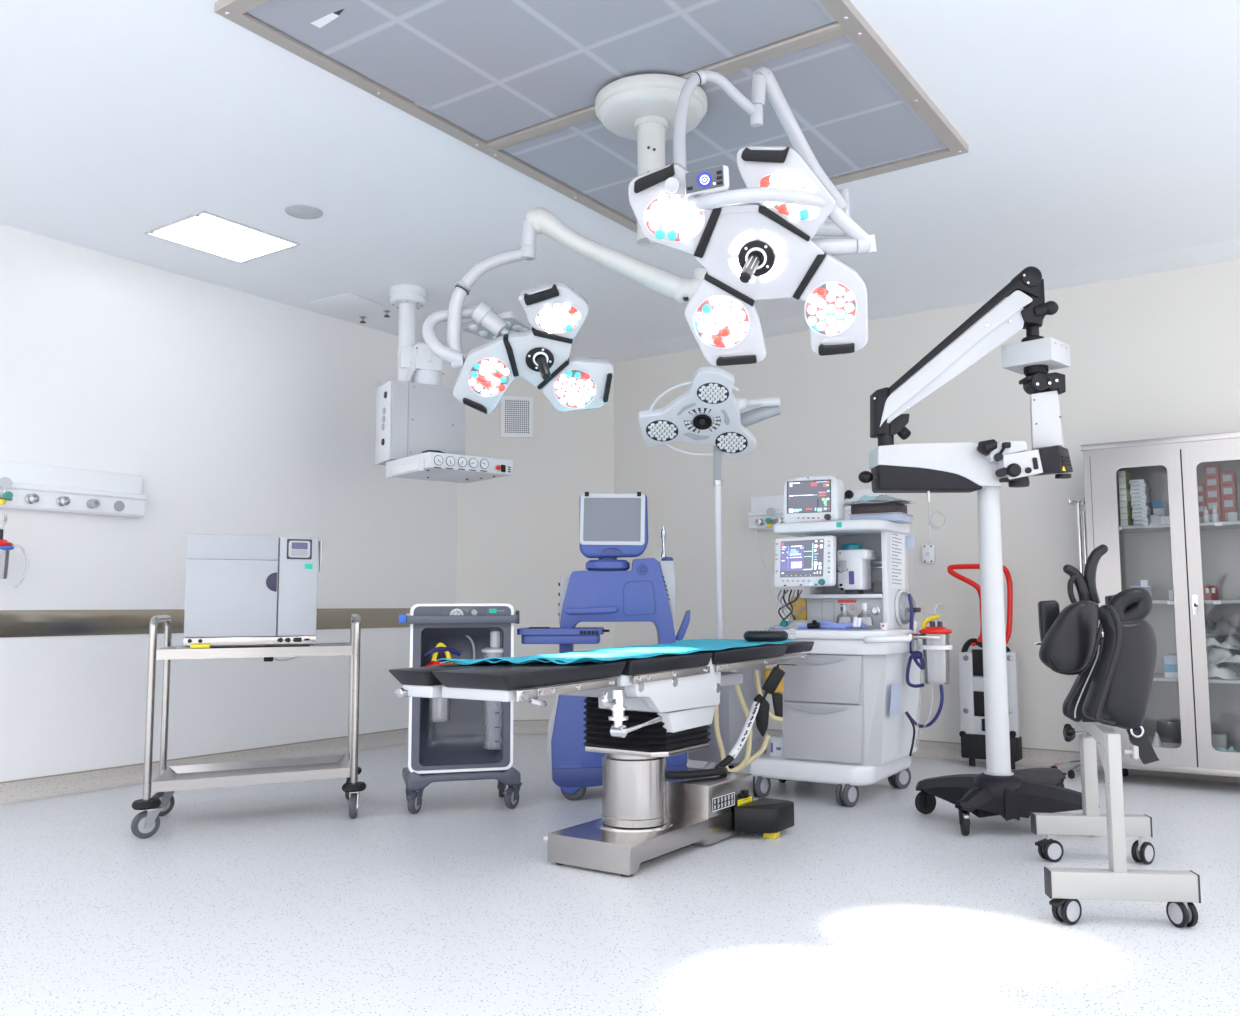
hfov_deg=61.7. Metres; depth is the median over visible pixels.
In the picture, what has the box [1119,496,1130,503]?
box
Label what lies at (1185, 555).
tall cabinet
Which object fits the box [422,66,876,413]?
light
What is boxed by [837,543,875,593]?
vaporiser
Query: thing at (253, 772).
shelf
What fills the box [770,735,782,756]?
carton
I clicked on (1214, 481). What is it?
pack
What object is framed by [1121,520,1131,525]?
box
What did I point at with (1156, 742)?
pouch
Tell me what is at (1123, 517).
box
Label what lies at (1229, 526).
shelf
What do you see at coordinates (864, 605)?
mask
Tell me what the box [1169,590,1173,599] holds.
carton
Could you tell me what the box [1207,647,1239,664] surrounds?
pouch
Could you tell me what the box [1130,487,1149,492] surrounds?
carton
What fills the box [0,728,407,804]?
baseboard
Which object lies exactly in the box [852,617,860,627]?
syringe
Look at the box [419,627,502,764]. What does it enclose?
tub
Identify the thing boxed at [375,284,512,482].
pendant
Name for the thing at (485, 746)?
jar
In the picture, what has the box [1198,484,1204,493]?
pack
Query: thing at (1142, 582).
carton
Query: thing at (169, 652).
shelf
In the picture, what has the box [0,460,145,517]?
medical gas panel
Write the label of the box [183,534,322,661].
autoclave
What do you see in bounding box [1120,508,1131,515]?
box
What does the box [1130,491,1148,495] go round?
carton
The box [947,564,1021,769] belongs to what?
hand truck
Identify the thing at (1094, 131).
ceiling
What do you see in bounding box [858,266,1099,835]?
microscope
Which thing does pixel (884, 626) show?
cup
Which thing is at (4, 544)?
canister
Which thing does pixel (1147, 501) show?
carton
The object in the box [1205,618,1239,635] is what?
pouch
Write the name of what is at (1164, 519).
carton
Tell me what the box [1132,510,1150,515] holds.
carton
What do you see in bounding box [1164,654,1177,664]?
pack
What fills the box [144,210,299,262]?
recessed light
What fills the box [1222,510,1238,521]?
pack
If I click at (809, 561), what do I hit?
monitor
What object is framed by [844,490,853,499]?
valve
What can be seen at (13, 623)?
trim
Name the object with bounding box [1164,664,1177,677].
pack
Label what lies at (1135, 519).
carton
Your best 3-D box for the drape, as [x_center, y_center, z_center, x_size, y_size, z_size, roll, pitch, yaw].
[0.087,0.576,4.205,0.492,0.044,1.880,-4,-7,35]
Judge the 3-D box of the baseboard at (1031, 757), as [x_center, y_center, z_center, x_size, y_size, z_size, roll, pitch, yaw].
[3.235,1.500,5.956,8.030,0.107,0.063,-4,-7,35]
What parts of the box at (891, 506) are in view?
lid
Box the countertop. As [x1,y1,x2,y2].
[757,628,927,639]
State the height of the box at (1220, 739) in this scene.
0.150 m
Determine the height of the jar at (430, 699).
0.266 m
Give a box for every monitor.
[774,535,835,587]
[783,475,844,522]
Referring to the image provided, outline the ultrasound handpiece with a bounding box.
[661,527,665,556]
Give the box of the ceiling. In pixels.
[0,0,1239,357]
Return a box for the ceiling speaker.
[285,205,322,218]
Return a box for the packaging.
[844,495,920,505]
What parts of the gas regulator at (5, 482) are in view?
valve knob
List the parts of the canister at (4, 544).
lid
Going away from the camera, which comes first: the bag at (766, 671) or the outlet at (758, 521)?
the bag at (766, 671)
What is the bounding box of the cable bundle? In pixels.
[777,589,802,620]
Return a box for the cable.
[666,699,760,778]
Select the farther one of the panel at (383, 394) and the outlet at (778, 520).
the outlet at (778, 520)
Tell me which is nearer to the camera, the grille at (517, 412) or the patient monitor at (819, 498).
the patient monitor at (819, 498)
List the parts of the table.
release knob, leg plate, mattress, mattress, leg plate, rail, hook lever, clamp post, seat plate, clamp lever, collar plate, under frame, mattress, rail, button panel, mattress, plate, rail, mattress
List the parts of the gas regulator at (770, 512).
valve knob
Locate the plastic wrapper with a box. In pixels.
[769,620,810,628]
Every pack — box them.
[1156,719,1181,742]
[1161,741,1181,747]
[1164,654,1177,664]
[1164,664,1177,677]
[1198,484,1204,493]
[1198,494,1205,504]
[1199,504,1205,513]
[1199,514,1202,522]
[1204,464,1220,476]
[1204,476,1220,488]
[1205,488,1221,500]
[1206,500,1222,511]
[1208,512,1222,521]
[1220,471,1236,485]
[1221,484,1237,498]
[1221,497,1237,510]
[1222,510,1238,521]
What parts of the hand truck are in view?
rail, red handle, pivot knob, rail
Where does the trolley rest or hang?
on the floor
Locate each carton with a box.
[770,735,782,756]
[1129,479,1147,483]
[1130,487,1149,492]
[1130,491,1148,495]
[1131,483,1149,488]
[1131,499,1149,503]
[1131,502,1149,506]
[1132,495,1150,500]
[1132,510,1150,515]
[1132,514,1149,518]
[1133,506,1151,511]
[1133,522,1149,524]
[1134,518,1149,522]
[1134,581,1140,585]
[1140,580,1148,585]
[1143,586,1151,595]
[1150,515,1160,524]
[1152,501,1167,515]
[1160,516,1169,523]
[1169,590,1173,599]
[1204,586,1210,599]
[1210,586,1217,599]
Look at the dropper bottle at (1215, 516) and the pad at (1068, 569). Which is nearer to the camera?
the pad at (1068, 569)
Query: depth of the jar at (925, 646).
5.34 m
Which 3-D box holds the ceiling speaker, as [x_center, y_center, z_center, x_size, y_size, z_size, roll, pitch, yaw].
[-1.623,-1.520,5.325,0.186,0.010,0.186,-4,-7,35]
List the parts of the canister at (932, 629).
lid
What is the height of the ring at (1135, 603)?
0.193 m
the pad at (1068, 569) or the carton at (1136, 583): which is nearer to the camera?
the pad at (1068, 569)
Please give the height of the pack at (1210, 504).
0.065 m
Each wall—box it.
[0,224,458,781]
[456,353,613,719]
[614,259,1239,752]
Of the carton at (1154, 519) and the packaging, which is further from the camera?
the carton at (1154, 519)
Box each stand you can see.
[1030,575,1200,927]
[1051,498,1127,778]
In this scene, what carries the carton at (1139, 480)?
on the carton at (1137, 484)
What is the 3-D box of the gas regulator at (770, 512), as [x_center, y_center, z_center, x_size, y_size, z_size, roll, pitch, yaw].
[1.087,0.067,7.462,0.067,0.142,0.100,-4,-7,35]
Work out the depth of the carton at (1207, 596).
5.68 m
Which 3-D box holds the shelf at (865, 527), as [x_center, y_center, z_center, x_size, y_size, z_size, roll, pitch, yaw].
[1.195,0.114,5.594,0.595,0.052,0.541,-4,-6,32]
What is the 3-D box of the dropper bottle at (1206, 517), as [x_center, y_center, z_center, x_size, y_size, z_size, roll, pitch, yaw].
[3.220,0.037,5.699,0.034,0.090,0.034,-4,-7,35]
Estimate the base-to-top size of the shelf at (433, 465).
0.126 m
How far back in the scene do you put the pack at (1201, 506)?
5.78 m
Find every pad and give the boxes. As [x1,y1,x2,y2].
[1063,564,1089,600]
[1084,544,1107,605]
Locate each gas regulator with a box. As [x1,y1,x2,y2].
[0,477,12,504]
[765,508,775,526]
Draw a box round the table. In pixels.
[389,641,813,876]
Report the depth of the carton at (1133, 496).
5.92 m
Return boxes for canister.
[0,515,27,587]
[423,643,460,721]
[481,631,502,749]
[913,603,952,751]
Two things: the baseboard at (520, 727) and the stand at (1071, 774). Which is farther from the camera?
the baseboard at (520, 727)
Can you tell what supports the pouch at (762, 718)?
hanging from the machine at (845, 723)
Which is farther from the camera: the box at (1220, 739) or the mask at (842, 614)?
the box at (1220, 739)
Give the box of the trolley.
[131,614,365,838]
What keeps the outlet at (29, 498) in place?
attached to the medical gas panel at (35, 487)
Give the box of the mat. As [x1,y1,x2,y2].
[777,620,869,629]
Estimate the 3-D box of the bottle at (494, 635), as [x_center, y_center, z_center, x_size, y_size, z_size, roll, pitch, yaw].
[-0.632,0.653,5.281,0.060,0.111,0.060,1,-6,-15]
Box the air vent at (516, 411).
[501,396,532,437]
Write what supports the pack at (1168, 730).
on the pack at (1164, 744)
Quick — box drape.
[435,639,796,664]
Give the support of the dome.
attached to the machine at (845, 723)
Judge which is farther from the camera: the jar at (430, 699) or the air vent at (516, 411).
the air vent at (516, 411)
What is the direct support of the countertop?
on the machine at (845, 723)
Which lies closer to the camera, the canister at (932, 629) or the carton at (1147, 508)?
the canister at (932, 629)
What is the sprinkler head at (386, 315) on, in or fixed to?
attached to the ceiling
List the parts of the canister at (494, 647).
lid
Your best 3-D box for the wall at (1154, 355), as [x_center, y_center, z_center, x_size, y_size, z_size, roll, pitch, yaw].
[3.305,0.060,6.200,8.030,3.020,0.200,-4,-7,35]
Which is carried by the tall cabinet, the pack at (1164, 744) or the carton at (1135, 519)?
the pack at (1164, 744)
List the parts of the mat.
laryngoscope blade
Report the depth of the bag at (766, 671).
5.22 m
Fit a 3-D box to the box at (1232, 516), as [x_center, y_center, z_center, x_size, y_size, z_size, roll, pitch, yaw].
[3.340,0.051,5.650,0.044,0.052,0.080,-4,-7,35]
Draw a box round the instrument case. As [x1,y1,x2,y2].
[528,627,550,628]
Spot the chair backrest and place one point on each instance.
(1118, 695)
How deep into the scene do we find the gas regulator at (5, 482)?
5.28 m
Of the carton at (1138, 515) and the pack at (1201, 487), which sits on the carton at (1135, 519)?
the carton at (1138, 515)
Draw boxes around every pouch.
[754,693,782,736]
[1132,732,1161,746]
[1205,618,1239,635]
[1206,635,1239,648]
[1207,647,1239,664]
[1208,662,1239,679]
[1214,746,1235,751]
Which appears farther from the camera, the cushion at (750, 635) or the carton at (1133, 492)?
the carton at (1133, 492)
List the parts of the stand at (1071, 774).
leg, leg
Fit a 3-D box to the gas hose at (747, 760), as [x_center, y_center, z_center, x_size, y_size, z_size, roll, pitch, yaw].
[0.632,1.053,5.193,0.350,0.541,0.126,1,-6,-13]
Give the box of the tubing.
[798,621,867,628]
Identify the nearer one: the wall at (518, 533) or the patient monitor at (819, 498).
the patient monitor at (819, 498)
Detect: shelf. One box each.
[151,754,350,792]
[156,642,353,659]
[386,450,512,482]
[773,519,909,536]
[800,594,882,598]
[1119,521,1239,532]
[1152,600,1239,603]
[1153,674,1239,683]
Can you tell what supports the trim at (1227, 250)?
attached to the wall at (1154, 355)
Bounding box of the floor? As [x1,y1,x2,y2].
[0,734,1239,1015]
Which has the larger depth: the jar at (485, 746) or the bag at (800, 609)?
the bag at (800, 609)
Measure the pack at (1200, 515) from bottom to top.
0.056 m
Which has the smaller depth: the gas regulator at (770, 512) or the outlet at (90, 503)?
the outlet at (90, 503)
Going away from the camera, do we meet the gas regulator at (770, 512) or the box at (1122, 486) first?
the box at (1122, 486)
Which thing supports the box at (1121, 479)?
on the box at (1122, 486)
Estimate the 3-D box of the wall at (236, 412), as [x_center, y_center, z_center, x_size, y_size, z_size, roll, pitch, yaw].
[-3.816,-0.054,4.733,0.200,3.020,8.570,-4,-7,35]
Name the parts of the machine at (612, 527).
edge trim, grab handle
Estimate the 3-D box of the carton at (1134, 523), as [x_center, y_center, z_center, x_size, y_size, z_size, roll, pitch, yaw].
[3.007,0.097,5.964,0.075,0.021,0.161,-4,-7,35]
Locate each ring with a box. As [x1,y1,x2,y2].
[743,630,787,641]
[1108,587,1152,620]
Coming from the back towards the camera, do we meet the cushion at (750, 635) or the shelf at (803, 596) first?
the shelf at (803, 596)
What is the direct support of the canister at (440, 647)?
hanging from the cart
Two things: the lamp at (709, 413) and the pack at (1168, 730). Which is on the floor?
the lamp at (709, 413)
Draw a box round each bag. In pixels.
[763,668,783,693]
[790,597,806,620]
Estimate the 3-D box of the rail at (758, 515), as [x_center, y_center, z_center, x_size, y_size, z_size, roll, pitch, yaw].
[1.369,0.009,7.351,1.010,0.250,0.136,-4,-7,35]
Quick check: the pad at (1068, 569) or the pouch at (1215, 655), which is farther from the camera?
the pouch at (1215, 655)
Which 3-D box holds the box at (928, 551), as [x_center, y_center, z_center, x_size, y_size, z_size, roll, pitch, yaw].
[2.054,0.307,6.905,0.079,0.121,0.038,-4,-7,35]
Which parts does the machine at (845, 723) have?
breathing bag cap, handle, drawer, handle, drawer, flow panel, panel, port knob, vaporiser rail, grab rail, side rail bracket, rail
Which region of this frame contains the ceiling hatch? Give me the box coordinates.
[309,292,386,318]
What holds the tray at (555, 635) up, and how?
on the machine at (612, 527)
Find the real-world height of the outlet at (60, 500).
0.052 m
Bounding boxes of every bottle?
[490,631,499,646]
[1203,507,1209,521]
[1211,506,1218,521]
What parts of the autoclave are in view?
drain handle, door, knob, trim, power cord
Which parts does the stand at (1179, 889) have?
star knob, post, post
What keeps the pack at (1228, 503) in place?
on the pack at (1224, 512)
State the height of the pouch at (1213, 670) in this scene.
0.086 m
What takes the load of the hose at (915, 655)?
attached to the machine at (845, 723)
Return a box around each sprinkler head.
[359,316,366,322]
[383,310,390,317]
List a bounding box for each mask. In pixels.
[836,603,852,623]
[857,603,874,625]
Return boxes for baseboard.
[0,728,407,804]
[513,719,548,734]
[767,729,1239,783]
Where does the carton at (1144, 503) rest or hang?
on the carton at (1147, 508)
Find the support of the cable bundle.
hanging from the monitor at (809, 561)
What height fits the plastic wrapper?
0.048 m
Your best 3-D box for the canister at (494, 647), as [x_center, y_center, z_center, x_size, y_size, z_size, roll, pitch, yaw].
[-0.635,0.881,5.274,0.143,0.664,0.172,1,-6,-15]
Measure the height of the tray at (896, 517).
0.043 m
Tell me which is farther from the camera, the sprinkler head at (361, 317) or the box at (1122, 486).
the sprinkler head at (361, 317)
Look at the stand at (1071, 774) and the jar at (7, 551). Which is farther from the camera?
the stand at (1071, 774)
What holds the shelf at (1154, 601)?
attached to the tall cabinet
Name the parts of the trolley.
frame, frame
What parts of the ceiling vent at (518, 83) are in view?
screen panel, screen panel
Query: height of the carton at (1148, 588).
0.079 m
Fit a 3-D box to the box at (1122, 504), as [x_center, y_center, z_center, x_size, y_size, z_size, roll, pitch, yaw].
[2.937,-0.012,6.023,0.038,0.035,0.161,-4,-7,35]
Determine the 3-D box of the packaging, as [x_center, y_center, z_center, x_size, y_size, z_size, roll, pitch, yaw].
[1.381,-0.046,5.513,0.381,0.052,0.220,-4,-6,32]
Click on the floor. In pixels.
(270, 899)
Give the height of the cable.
0.329 m
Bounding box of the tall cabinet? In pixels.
[1080,431,1239,781]
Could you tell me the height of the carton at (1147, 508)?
0.021 m
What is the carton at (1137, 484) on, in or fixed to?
on the carton at (1135, 488)
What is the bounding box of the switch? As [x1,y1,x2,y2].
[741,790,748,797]
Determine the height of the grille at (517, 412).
0.276 m
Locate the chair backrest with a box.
[1082,605,1158,763]
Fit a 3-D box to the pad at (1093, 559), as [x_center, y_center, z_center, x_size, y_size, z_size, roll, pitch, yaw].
[1.715,0.268,3.730,0.087,0.274,0.040,-1,-5,7]
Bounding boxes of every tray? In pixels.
[517,627,603,643]
[849,512,912,523]
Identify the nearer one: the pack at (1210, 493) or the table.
the table
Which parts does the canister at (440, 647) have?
lid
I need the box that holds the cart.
[398,604,521,813]
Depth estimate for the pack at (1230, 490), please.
5.72 m
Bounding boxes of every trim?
[0,608,410,637]
[581,238,1239,362]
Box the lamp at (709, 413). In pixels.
[638,366,785,782]
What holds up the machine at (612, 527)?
on the floor
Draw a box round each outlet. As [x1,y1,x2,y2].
[25,494,38,503]
[56,496,69,505]
[86,499,99,507]
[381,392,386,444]
[755,518,763,525]
[775,517,783,523]
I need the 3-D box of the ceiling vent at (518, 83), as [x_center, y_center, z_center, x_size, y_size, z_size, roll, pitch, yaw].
[0.088,-1.631,4.027,1.750,0.039,2.560,-4,-7,35]
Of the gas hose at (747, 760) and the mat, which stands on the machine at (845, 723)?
the mat
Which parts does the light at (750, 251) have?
sterile handle, ceiling surgical light, spring arm, extension arm, control panel, sterile handle, spring arm, extension arm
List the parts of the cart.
frame, control panel, knob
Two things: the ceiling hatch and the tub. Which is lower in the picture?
the tub
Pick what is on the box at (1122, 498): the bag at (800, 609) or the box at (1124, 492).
the box at (1124, 492)
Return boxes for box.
[851,502,906,514]
[922,545,934,562]
[1118,471,1129,479]
[1119,477,1129,484]
[1119,483,1130,490]
[1119,489,1130,497]
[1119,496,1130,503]
[1120,502,1131,509]
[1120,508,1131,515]
[1120,514,1131,521]
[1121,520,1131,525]
[1212,732,1228,749]
[1228,512,1238,520]
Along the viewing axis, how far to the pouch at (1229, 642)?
5.70 m
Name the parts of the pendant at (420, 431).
outlet panel, link arm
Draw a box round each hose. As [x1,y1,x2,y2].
[714,669,782,771]
[754,529,778,609]
[905,594,943,755]
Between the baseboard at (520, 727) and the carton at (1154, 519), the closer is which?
the carton at (1154, 519)
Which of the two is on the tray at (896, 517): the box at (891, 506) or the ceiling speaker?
the box at (891, 506)
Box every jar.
[0,550,9,578]
[429,698,450,721]
[483,652,499,749]
[922,634,948,684]
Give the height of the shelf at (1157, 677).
0.018 m
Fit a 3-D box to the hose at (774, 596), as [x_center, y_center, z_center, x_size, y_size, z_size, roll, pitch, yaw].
[0.966,0.380,6.798,0.045,0.601,1.554,0,-5,3]
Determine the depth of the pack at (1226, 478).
5.73 m
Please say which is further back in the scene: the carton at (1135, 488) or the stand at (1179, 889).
the carton at (1135, 488)
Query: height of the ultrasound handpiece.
0.162 m
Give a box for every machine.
[517,492,689,799]
[749,519,940,806]
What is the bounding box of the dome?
[895,590,920,625]
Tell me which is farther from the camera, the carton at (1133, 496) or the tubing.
the carton at (1133, 496)
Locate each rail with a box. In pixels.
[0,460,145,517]
[748,488,884,530]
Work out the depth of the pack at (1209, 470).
5.77 m
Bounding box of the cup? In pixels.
[880,623,887,629]
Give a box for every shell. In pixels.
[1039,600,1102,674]
[1062,637,1103,721]
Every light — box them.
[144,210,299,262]
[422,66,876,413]
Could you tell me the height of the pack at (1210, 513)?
0.065 m
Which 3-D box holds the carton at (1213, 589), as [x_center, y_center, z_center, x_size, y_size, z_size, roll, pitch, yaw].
[3.258,0.467,5.687,0.032,0.077,0.051,-4,-7,35]
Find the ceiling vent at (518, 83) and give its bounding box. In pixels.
[214,0,968,232]
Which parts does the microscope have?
brake knob, post, cord coil, arm, spring arm, arm, arm, interpupil lever, arm, zoom knob, arm, lock knob, arm, under knob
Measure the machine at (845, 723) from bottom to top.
1.432 m
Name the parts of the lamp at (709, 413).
handle, leg, joint arm, spring arm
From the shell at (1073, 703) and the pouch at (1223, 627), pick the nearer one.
the shell at (1073, 703)
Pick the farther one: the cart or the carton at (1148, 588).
the carton at (1148, 588)
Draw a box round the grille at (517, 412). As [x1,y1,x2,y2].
[505,400,529,433]
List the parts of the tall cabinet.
panel, door, rail, rail, lock handle, door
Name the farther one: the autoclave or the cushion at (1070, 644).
the autoclave

